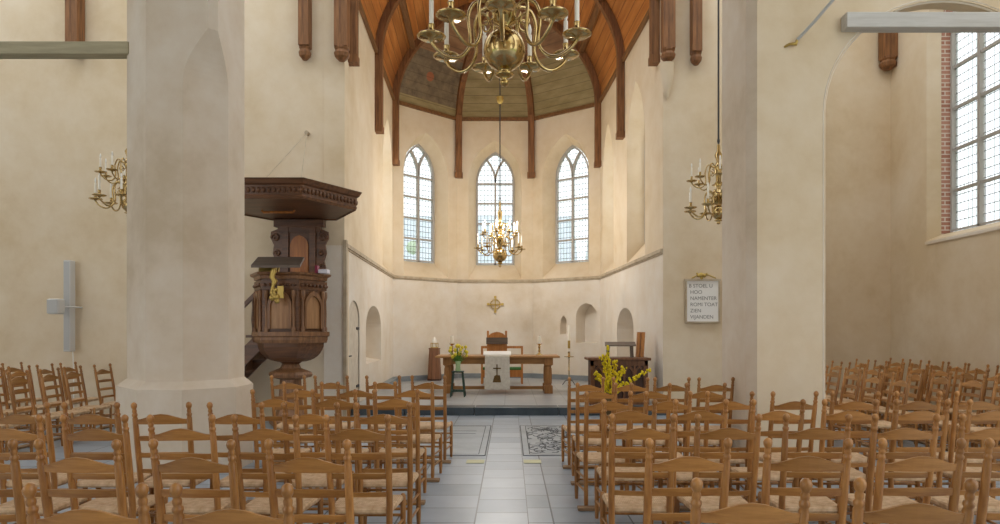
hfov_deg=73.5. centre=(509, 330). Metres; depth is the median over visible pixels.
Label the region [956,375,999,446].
chair
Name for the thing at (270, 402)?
chair
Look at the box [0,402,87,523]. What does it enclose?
chair
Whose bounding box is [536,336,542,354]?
candlestick
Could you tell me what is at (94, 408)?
chair
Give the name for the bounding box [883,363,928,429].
chair
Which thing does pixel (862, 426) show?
batten
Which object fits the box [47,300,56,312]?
grille
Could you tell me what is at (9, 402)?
chair
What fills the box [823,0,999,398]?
trim
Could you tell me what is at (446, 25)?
candle
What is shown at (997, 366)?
chair
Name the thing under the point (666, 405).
chair
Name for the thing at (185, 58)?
column
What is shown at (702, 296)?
board
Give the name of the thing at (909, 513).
chair
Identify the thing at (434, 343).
candle lamp
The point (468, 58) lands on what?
rib
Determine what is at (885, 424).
chair
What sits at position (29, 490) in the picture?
chair
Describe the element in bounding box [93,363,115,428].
chair
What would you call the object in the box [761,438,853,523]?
chair
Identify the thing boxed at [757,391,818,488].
chair
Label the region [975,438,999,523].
chair
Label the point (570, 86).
ceiling
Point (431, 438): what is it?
chair
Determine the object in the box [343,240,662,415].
trim
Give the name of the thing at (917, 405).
chair
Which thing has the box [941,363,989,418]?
chair
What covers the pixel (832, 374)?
chair
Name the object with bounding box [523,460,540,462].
tape mark
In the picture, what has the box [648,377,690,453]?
chair
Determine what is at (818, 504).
chair
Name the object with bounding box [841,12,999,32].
tie beam
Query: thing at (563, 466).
batten
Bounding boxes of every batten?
[4,425,113,452]
[246,500,425,504]
[274,460,450,463]
[279,478,439,481]
[562,465,734,468]
[571,481,717,484]
[577,505,943,510]
[861,425,999,462]
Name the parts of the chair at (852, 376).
seat, leg, leg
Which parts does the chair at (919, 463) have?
leg, leg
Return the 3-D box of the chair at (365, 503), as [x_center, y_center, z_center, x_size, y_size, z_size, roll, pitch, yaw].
[-0.917,1.000,4.232,0.448,1.000,0.467,0,0,0]
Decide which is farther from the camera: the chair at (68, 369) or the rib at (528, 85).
the rib at (528, 85)
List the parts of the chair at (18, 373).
leg, leg, seat, leg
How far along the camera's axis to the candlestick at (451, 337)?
14.99 m
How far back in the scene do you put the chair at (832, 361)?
11.35 m
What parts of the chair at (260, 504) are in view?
leg, seat, leg, leg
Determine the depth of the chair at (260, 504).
4.06 m
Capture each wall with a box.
[0,0,348,417]
[324,0,392,415]
[393,105,456,376]
[457,121,532,372]
[533,107,599,375]
[600,0,662,402]
[663,0,721,411]
[757,0,999,471]
[825,33,890,405]
[891,9,999,427]
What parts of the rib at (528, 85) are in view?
wall post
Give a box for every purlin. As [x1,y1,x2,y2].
[400,0,415,49]
[579,0,603,51]
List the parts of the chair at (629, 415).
leg, leg, seat, leg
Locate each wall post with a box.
[65,0,84,40]
[298,0,311,60]
[334,0,349,61]
[660,0,675,60]
[690,0,701,65]
[878,33,897,70]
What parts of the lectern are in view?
leg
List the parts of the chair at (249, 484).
leg, seat, leg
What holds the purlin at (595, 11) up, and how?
attached to the ceiling at (600, 46)
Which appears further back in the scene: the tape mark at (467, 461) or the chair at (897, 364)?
the chair at (897, 364)
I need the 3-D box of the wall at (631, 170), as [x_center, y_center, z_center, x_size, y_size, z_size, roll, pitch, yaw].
[2.855,-2.375,15.287,0.450,7.850,6.060,0,0,-3]
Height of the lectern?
0.289 m
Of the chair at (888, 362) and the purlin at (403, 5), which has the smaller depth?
the chair at (888, 362)
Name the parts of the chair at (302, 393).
leg, seat, leg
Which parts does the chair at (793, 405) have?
leg, seat, leg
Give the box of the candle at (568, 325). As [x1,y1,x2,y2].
[568,325,569,351]
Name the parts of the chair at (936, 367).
leg, leg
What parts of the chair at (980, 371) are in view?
leg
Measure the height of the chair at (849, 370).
1.000 m
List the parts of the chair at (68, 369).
leg, leg, seat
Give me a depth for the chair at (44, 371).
10.28 m
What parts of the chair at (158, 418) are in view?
leg, seat, leg, leg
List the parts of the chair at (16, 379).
leg, leg, seat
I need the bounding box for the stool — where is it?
[450,371,465,396]
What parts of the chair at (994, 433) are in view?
leg, seat, leg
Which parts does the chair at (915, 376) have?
seat, leg, leg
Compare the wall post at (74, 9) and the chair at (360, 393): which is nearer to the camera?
the chair at (360, 393)
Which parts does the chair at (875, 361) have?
leg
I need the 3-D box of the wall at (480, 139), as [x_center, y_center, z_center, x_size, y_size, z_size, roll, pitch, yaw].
[-0.440,-2.375,19.860,2.220,7.850,0.420,0,0,0]
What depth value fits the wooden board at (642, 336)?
12.82 m
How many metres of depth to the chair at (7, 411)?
9.30 m
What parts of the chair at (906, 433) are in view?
leg, seat, leg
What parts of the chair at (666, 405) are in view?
leg, leg, seat, leg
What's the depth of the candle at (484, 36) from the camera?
6.60 m
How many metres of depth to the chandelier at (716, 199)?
9.76 m
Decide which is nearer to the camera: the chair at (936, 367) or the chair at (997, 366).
the chair at (997, 366)
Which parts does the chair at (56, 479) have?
leg, seat, leg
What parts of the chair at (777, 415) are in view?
leg, leg, seat, leg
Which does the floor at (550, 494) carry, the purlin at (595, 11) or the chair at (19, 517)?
the chair at (19, 517)
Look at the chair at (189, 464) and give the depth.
3.12 m
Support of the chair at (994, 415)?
on the floor at (550, 494)
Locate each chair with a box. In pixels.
[0,367,32,429]
[0,396,32,460]
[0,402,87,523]
[0,414,91,523]
[0,439,26,523]
[1,362,47,425]
[1,401,20,427]
[6,370,62,449]
[7,365,58,433]
[21,483,150,523]
[33,439,127,517]
[35,363,82,430]
[38,367,91,441]
[59,362,103,416]
[59,414,167,523]
[61,402,153,523]
[63,365,111,431]
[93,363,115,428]
[131,402,212,522]
[146,414,245,523]
[148,439,239,523]
[169,482,294,523]
[207,402,285,516]
[231,414,322,523]
[250,389,311,497]
[264,439,353,523]
[270,375,313,447]
[281,402,354,523]
[282,381,334,461]
[310,389,370,491]
[313,375,360,451]
[323,414,405,523]
[336,381,384,468]
[354,402,420,523]
[365,375,406,451]
[372,389,426,494]
[393,381,441,477]
[410,375,452,459]
[486,331,507,350]
[561,377,604,464]
[571,382,617,477]
[574,391,632,504]
[594,399,657,523]
[600,413,676,523]
[607,377,649,446]
[622,382,671,480]
[632,391,692,490]
[643,438,732,523]
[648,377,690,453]
[658,399,728,523]
[674,414,761,523]
[677,382,726,455]
[689,377,734,446]
[690,391,754,500]
[690,477,812,523]
[729,399,805,523]
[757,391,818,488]
[758,413,852,523]
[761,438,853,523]
[799,399,878,523]
[812,391,880,488]
[825,360,842,406]
[825,362,861,410]
[825,365,841,430]
[826,367,862,443]
[832,370,883,446]
[835,414,940,523]
[837,363,881,428]
[838,358,869,412]
[849,360,887,414]
[851,477,978,523]
[855,372,911,451]
[863,361,904,418]
[863,391,942,487]
[863,399,950,511]
[865,365,899,432]
[867,358,903,403]
[871,438,966,523]
[877,367,924,443]
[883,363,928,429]
[885,359,921,400]
[898,370,952,446]
[908,360,944,412]
[917,413,999,523]
[922,361,966,417]
[922,364,951,430]
[922,391,999,498]
[925,372,986,451]
[929,366,978,441]
[930,399,999,504]
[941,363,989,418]
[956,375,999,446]
[958,369,999,446]
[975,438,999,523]
[984,365,999,427]
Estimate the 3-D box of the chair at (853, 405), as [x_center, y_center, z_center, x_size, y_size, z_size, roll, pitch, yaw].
[2.891,1.000,5.799,0.448,1.000,0.467,0,0,3]
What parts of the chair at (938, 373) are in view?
leg, leg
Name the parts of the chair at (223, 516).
leg, leg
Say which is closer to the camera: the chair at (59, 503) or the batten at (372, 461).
the chair at (59, 503)
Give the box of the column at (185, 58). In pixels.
[116,0,252,471]
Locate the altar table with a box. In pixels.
[435,354,559,393]
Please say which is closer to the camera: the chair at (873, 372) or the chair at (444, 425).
the chair at (444, 425)
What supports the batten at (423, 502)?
on the floor at (550, 494)
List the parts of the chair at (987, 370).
leg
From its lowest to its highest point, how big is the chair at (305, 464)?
1.000 m
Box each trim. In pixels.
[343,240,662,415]
[359,0,648,120]
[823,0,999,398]
[925,226,999,244]
[941,10,995,234]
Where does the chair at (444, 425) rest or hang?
on the floor at (550, 494)
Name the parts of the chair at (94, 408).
leg, leg, seat, leg, leg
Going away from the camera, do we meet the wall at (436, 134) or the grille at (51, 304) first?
the grille at (51, 304)
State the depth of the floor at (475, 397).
14.41 m
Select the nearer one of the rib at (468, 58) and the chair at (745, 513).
the chair at (745, 513)
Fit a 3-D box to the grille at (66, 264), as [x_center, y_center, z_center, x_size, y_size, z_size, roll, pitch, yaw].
[-7.471,-0.423,11.287,0.089,1.491,0.007,0,0,0]
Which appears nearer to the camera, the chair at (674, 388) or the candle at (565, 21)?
the candle at (565, 21)
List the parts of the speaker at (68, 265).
cord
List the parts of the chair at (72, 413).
leg, leg, seat, leg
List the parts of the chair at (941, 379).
leg, leg, leg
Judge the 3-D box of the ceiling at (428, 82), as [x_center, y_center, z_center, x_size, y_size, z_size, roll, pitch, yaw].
[-1.764,-7.594,18.875,2.837,2.791,1.608,0,0,0]
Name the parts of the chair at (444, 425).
leg, seat, leg, leg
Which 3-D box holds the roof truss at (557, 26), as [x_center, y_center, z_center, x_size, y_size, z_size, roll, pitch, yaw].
[-0.343,-6.705,18.105,5.657,4.490,0.227,0,0,-2]
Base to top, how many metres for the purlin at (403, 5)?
0.120 m
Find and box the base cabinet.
[584,357,650,404]
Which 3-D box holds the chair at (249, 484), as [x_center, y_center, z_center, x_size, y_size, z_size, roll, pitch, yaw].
[-1.928,1.000,4.934,0.448,1.000,0.467,0,0,2]
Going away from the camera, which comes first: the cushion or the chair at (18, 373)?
the chair at (18, 373)
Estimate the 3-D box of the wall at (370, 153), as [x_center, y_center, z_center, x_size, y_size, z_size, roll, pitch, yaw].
[-3.222,-2.375,14.789,0.450,7.850,6.608,0,0,-3]
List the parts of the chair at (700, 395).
leg, seat, leg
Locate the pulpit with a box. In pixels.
[244,219,330,425]
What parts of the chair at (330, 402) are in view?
leg, seat, leg, leg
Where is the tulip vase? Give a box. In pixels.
[448,344,467,370]
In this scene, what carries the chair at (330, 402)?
on the floor at (550, 494)
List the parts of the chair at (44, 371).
leg, leg, seat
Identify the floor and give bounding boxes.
[0,410,999,523]
[359,378,651,414]
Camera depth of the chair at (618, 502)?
4.11 m
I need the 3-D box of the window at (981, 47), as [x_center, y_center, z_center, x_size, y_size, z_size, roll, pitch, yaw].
[7.905,-4.355,10.515,0.110,5.190,2.860,0,0,0]
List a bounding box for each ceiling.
[361,0,648,94]
[399,10,484,116]
[462,11,593,116]
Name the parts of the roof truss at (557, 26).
wall post, wall post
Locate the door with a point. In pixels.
(353, 314)
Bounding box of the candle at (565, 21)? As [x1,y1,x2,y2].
[564,20,567,41]
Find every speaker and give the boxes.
[47,299,82,313]
[63,260,74,407]
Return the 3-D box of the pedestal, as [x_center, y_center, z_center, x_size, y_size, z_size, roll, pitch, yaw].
[-2.085,0.918,18.500,0.382,0.897,0.390,0,0,0]
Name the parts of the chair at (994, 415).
seat, leg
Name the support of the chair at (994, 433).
on the floor at (550, 494)
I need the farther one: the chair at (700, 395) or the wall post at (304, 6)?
the wall post at (304, 6)
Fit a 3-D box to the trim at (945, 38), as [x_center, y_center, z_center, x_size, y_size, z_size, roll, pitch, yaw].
[7.795,-4.360,10.515,0.210,5.280,2.860,0,0,0]
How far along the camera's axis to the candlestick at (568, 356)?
16.88 m
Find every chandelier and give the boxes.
[89,148,126,213]
[417,0,591,86]
[474,79,524,266]
[684,0,721,223]
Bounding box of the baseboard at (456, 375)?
[383,373,587,384]
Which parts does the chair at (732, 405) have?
leg, seat, leg, leg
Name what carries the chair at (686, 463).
on the floor at (550, 494)
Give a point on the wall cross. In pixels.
(495, 297)
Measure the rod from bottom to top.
0.416 m
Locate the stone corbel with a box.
[659,61,673,99]
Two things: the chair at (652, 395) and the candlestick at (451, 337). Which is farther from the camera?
the candlestick at (451, 337)
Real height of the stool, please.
0.534 m
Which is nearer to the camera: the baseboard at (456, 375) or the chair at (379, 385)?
the chair at (379, 385)
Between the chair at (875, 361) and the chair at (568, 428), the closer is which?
the chair at (568, 428)
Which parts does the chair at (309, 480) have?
leg, seat, leg, leg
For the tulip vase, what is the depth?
13.94 m
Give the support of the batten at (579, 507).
on the floor at (550, 494)
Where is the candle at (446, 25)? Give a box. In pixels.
[444,22,448,43]
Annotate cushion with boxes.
[483,367,520,369]
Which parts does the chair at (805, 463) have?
leg, leg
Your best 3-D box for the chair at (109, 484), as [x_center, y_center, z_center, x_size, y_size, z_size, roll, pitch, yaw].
[-2.957,1.000,4.934,0.448,1.000,0.467,0,0,0]
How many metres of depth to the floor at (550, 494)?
6.58 m
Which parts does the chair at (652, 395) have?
leg, seat, leg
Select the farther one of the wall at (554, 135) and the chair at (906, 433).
the wall at (554, 135)
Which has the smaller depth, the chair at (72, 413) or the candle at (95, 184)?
the chair at (72, 413)
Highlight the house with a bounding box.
[405,216,577,263]
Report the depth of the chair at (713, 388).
7.30 m
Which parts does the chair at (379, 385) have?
leg, seat, leg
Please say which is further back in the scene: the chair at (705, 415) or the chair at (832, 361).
the chair at (832, 361)
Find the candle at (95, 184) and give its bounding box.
[94,182,96,192]
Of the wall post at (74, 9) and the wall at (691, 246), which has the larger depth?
the wall at (691, 246)
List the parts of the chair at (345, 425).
leg, seat, leg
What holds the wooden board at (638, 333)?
on the base cabinet
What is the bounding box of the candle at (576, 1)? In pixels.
[575,0,578,20]
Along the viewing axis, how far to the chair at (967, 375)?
9.34 m
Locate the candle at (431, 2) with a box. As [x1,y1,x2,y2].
[429,0,433,22]
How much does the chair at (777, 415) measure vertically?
1.000 m
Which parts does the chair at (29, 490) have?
leg, leg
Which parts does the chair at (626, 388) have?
leg, seat, leg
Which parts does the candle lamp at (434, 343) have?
flame bulb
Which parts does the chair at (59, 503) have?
leg, seat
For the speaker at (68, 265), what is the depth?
11.29 m
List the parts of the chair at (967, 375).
seat, leg, leg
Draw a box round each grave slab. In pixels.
[420,425,490,455]
[520,425,596,455]
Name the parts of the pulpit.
stair rail, panel, plate, stem, moulding, panel, panel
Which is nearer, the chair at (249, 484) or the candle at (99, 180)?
the chair at (249, 484)
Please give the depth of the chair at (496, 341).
16.60 m
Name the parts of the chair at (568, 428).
leg, leg, seat, leg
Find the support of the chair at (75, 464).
on the floor at (550, 494)
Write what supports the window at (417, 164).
in the wall at (436, 134)
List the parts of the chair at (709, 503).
leg, leg, seat, leg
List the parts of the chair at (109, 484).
leg, seat, leg, leg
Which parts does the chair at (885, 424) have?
leg, seat, leg, leg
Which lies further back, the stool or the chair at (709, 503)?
the stool
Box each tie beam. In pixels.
[0,41,128,58]
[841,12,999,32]
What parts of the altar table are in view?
leg, leg, leg, leg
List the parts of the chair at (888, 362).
leg, leg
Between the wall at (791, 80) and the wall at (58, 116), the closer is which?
the wall at (791, 80)
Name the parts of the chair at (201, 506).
leg, seat, leg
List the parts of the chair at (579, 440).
leg, leg, seat, leg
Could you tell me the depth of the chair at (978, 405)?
5.62 m
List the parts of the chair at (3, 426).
leg, leg, seat, leg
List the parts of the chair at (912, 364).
leg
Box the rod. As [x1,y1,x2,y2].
[784,0,833,47]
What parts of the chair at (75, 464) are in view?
leg, leg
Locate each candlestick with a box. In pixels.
[448,336,453,354]
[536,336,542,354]
[562,325,574,384]
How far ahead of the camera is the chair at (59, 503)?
4.06 m
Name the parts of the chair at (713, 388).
leg, seat, leg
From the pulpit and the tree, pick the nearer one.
the pulpit
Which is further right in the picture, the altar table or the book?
the altar table
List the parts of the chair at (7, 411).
leg, seat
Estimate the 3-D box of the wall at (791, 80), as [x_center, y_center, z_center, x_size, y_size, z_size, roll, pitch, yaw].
[5.795,-3.249,7.000,6.500,9.501,0.200,0,0,0]
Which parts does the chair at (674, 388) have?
leg, seat, leg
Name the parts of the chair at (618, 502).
leg, leg, seat, leg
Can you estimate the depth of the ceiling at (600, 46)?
16.55 m
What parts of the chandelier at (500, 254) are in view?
arm, arm, arm, stem, rod knob, rod, arm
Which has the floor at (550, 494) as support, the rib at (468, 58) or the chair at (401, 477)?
the chair at (401, 477)
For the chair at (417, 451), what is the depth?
5.84 m
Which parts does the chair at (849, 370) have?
seat, leg, leg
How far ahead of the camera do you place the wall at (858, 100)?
13.20 m
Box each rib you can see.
[455,10,491,178]
[512,26,534,178]
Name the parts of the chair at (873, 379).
leg, leg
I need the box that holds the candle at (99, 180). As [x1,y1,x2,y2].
[98,178,100,189]
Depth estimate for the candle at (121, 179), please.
9.38 m
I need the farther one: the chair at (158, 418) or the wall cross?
the wall cross
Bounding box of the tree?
[406,240,419,254]
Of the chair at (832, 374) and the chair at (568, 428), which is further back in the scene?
the chair at (832, 374)
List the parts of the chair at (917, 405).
seat, leg, leg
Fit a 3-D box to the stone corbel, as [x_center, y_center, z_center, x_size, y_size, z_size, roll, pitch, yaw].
[2.853,-4.532,12.200,0.280,0.660,0.266,0,0,0]
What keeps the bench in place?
on the floor at (475, 397)
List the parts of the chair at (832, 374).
leg, leg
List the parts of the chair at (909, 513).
leg, leg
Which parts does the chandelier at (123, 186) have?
arm, arm, arm, arm, arm, arm, stem, arm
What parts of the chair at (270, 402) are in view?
leg, seat, leg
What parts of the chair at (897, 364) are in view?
leg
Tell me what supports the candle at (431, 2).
on the chandelier at (504, 49)
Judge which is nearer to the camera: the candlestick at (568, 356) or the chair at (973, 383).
the chair at (973, 383)
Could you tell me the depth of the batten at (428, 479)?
6.63 m
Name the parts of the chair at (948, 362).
leg, leg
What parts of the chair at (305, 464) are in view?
leg, leg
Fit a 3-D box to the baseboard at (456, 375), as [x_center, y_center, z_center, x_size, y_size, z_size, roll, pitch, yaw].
[-0.291,1.301,17.776,5.727,0.130,3.748,0,0,0]
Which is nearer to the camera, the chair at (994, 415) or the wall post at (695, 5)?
the chair at (994, 415)
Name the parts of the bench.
leg, rail, leg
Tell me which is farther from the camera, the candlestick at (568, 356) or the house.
the house
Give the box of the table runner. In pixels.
[485,355,509,389]
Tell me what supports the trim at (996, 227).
attached to the wall at (945, 295)
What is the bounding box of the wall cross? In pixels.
[487,296,503,312]
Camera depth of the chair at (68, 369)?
10.81 m
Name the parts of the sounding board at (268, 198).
cornice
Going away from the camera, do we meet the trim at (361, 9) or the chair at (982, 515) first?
the chair at (982, 515)
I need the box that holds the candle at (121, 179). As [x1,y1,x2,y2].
[120,178,122,188]
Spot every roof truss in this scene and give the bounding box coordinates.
[348,0,659,66]
[375,0,624,139]
[392,1,601,167]
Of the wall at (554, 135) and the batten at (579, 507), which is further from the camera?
the wall at (554, 135)
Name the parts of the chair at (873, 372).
leg, leg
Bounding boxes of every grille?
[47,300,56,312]
[64,262,68,349]
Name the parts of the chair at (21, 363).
leg, leg, seat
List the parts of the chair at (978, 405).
leg, seat, leg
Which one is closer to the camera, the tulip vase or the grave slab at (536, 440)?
the grave slab at (536, 440)
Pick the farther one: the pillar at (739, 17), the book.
the book
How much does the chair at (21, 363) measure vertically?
1.000 m
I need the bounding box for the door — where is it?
[349,301,358,402]
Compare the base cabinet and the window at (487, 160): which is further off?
the window at (487, 160)
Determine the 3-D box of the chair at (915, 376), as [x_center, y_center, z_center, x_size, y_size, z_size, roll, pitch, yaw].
[5.265,1.000,9.054,0.467,1.000,0.448,0,0,5]
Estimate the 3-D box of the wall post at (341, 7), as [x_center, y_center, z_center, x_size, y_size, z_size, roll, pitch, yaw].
[-2.851,-6.191,11.370,0.252,3.218,0.252,0,0,0]
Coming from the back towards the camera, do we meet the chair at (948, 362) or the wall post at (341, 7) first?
the wall post at (341, 7)
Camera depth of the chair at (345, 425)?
7.61 m
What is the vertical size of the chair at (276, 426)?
1.000 m
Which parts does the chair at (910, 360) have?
leg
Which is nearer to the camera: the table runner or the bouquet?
the bouquet
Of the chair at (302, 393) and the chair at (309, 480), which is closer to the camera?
the chair at (309, 480)
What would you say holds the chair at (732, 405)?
on the floor at (550, 494)
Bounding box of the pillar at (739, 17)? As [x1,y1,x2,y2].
[722,0,756,466]
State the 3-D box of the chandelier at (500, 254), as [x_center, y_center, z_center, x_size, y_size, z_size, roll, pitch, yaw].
[-0.239,-4.959,16.000,1.187,6.883,1.179,0,0,-34]
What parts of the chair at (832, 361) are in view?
leg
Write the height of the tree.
7.420 m
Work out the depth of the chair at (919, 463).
3.14 m
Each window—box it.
[404,144,434,262]
[476,152,513,264]
[556,145,588,262]
[950,11,999,231]
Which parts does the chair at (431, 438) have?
leg, seat, leg, leg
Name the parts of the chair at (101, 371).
leg, seat, leg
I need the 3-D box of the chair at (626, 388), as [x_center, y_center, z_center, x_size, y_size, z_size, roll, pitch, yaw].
[1.320,1.000,7.498,0.448,1.000,0.467,0,0,2]
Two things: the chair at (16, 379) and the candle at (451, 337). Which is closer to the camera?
the chair at (16, 379)
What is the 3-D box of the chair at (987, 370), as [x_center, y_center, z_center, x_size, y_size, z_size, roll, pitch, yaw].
[6.134,1.000,8.743,0.467,1.000,0.448,0,0,5]
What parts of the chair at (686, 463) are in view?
leg, leg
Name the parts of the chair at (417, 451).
leg, seat, leg, leg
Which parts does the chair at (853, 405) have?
leg, seat, leg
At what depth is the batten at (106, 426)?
9.13 m
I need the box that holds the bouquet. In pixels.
[593,345,650,414]
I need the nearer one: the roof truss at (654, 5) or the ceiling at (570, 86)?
the roof truss at (654, 5)
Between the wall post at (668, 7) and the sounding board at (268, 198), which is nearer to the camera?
the sounding board at (268, 198)
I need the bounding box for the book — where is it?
[318,269,329,273]
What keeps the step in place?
on the floor at (550, 494)
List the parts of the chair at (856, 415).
leg, seat, leg, leg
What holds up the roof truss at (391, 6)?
attached to the ceiling at (600, 46)
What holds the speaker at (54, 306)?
attached to the wall at (58, 116)
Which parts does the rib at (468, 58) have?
wall post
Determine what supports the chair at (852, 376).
on the floor at (550, 494)
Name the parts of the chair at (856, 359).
leg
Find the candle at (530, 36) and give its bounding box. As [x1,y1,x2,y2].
[528,34,531,55]
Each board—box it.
[244,130,361,220]
[635,332,640,356]
[639,332,644,356]
[684,272,720,322]
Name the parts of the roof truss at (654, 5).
wall post, wall post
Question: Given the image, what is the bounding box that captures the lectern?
[605,342,635,356]
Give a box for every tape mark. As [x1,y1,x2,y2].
[466,460,484,462]
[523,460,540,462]
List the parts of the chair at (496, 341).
brown panel, backrest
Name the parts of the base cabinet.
frame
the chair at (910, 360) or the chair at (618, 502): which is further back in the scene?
the chair at (910, 360)
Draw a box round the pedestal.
[427,348,441,380]
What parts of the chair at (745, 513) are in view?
leg, leg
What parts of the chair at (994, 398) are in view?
seat, leg, leg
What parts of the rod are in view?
rod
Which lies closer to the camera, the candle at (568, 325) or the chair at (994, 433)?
the chair at (994, 433)
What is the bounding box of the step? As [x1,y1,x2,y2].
[351,405,665,414]
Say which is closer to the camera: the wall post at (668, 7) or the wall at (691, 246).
the wall post at (668, 7)
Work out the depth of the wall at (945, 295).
12.04 m
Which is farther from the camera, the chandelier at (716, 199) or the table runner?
the table runner
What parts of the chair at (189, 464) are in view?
leg, leg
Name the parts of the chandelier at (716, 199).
arm, arm, arm, arm, arm, arm, arm, stem, rod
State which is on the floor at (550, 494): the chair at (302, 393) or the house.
the chair at (302, 393)
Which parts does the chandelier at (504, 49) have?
arm, arm, arm, arm, arm, stem, arm, bulb, arm, arm, arm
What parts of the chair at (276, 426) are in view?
leg, seat, leg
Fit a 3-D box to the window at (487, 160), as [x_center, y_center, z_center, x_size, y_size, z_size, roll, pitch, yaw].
[-0.440,-3.663,20.075,1.140,3.375,0.110,0,0,0]
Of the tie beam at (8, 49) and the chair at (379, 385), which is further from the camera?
the chair at (379, 385)
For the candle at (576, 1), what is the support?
on the chandelier at (504, 49)
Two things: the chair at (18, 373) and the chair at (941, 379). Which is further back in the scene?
the chair at (18, 373)
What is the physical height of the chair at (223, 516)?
1.000 m
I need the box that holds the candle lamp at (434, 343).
[431,337,437,347]
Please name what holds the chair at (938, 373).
on the floor at (550, 494)
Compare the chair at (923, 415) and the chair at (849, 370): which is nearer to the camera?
the chair at (923, 415)
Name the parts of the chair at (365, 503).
leg, seat, leg, leg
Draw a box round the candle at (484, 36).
[483,35,486,55]
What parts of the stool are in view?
leg, leg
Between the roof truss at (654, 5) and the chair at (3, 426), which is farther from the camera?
the roof truss at (654, 5)
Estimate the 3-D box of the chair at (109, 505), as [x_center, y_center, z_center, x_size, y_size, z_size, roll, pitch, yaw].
[-2.495,1.000,4.232,0.448,1.000,0.467,0,0,0]
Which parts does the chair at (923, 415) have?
leg, seat, leg, leg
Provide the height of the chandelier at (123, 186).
6.232 m
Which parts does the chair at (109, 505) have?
leg, seat, leg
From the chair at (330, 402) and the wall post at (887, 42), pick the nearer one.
the chair at (330, 402)
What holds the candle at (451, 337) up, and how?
on the candlestick at (451, 337)
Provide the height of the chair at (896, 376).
1.000 m
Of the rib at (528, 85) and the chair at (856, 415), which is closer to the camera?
the chair at (856, 415)
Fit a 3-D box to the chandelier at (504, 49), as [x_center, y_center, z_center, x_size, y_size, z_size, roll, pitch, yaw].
[-0.030,-5.092,5.996,1.516,5.816,1.536,0,0,12]
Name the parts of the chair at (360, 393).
leg, seat, leg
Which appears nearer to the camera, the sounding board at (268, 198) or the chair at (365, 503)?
the chair at (365, 503)
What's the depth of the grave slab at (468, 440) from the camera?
9.06 m
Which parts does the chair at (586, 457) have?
leg, leg, seat, leg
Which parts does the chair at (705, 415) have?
leg, leg, seat, leg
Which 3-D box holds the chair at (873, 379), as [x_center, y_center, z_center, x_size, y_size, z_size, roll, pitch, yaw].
[4.405,1.000,8.500,0.467,1.000,0.448,0,0,2]
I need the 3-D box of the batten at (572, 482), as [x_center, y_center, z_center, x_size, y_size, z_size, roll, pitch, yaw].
[1.374,1.484,6.535,1.558,0.023,0.090,0,0,0]
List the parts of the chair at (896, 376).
leg, leg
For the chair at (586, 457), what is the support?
on the floor at (550, 494)
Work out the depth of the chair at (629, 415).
4.99 m
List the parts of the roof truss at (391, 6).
wall post, wall post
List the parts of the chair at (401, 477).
leg, leg, seat, leg, leg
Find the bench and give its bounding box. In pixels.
[481,346,522,383]
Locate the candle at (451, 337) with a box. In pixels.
[450,336,453,343]
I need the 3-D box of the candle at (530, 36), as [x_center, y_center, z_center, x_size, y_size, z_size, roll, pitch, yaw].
[0.194,-2.810,6.603,0.042,0.220,0.040,0,0,0]
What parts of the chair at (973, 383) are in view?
leg, leg, seat, leg, leg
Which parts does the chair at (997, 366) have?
leg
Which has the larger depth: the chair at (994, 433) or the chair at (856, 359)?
the chair at (856, 359)
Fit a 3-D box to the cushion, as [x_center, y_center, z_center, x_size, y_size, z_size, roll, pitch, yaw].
[-0.207,0.977,17.515,1.044,0.060,0.430,0,0,0]
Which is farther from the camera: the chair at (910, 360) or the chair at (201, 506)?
the chair at (910, 360)
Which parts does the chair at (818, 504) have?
leg, leg, seat, leg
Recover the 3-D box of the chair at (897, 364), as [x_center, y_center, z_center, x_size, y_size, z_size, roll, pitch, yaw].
[6.971,1.000,12.436,0.467,1.000,0.448,0,0,-2]
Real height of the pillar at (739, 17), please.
9.500 m
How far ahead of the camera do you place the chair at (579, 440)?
6.56 m
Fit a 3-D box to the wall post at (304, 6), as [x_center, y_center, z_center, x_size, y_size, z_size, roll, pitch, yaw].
[-3.479,-6.199,11.370,0.195,3.201,0.220,0,0,0]

